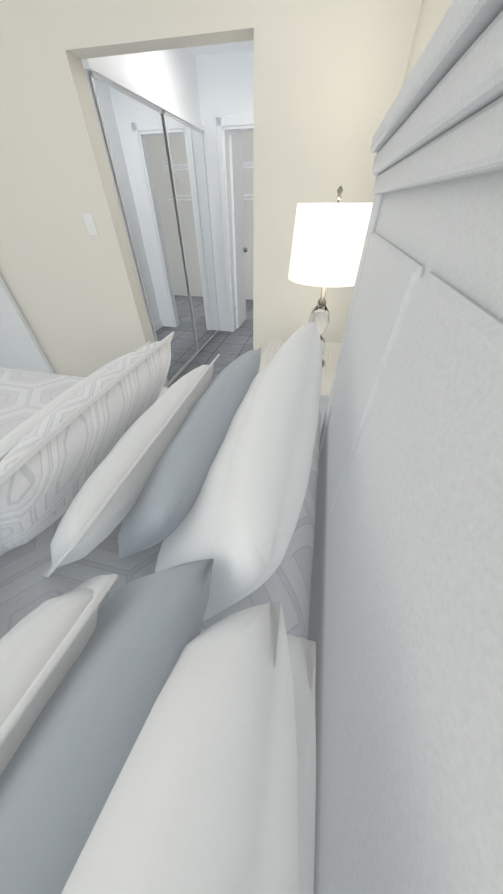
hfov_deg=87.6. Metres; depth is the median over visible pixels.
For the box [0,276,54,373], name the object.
door
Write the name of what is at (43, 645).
pillow
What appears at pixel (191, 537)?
pillow
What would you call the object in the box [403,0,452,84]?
wall
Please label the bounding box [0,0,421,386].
wall
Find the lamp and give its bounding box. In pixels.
[288,186,372,366]
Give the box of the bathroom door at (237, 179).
[228,133,246,328]
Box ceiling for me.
[187,40,253,56]
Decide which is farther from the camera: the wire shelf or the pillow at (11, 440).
the wire shelf
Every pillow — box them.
[0,332,173,555]
[0,341,149,460]
[0,559,213,893]
[0,574,117,774]
[41,354,219,577]
[61,602,298,893]
[118,347,260,559]
[154,365,267,584]
[201,631,315,893]
[203,318,321,619]
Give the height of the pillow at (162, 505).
0.348 m
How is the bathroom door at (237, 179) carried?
in the wall at (205, 91)
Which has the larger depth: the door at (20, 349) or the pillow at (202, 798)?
the door at (20, 349)
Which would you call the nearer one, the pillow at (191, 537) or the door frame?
the pillow at (191, 537)
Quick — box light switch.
[82,213,97,234]
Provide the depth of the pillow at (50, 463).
0.66 m
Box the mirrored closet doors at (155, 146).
[81,58,219,385]
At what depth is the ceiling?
2.35 m
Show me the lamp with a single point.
(328, 244)
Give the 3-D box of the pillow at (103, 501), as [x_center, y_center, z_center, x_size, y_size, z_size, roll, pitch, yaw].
[-0.335,0.004,0.813,0.298,0.334,0.759,9,44,10]
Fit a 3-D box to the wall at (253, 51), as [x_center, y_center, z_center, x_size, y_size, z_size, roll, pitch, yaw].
[0.316,-2.038,2.535,0.125,2.500,1.970,9,44,10]
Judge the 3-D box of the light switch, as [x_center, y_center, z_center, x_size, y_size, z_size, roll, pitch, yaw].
[-1.146,-1.580,1.863,0.072,0.120,0.012,9,44,10]
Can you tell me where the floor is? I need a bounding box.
[167,299,252,387]
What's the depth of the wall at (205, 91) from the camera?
2.77 m
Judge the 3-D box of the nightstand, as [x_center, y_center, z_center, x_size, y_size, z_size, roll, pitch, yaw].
[0.303,-0.265,1.910,0.552,0.750,0.740,9,44,10]
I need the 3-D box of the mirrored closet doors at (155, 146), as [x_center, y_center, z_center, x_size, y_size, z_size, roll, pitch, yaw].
[-0.712,-2.012,2.798,0.039,2.050,1.850,9,44,10]
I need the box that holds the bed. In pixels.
[0,0,502,893]
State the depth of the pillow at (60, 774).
0.25 m
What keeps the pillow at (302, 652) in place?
on the bed
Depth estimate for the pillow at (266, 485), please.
0.42 m
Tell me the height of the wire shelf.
0.582 m
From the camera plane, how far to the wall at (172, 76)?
2.12 m
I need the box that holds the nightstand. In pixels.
[258,337,340,433]
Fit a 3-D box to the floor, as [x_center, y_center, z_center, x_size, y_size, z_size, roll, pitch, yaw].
[-3.466,-0.988,3.305,10.850,0.060,10.720,9,44,10]
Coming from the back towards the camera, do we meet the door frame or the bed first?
the door frame
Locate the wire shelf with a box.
[243,162,252,199]
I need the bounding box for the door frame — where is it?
[216,115,253,331]
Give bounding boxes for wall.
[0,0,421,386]
[81,48,220,387]
[197,51,252,330]
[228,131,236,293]
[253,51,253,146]
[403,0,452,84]

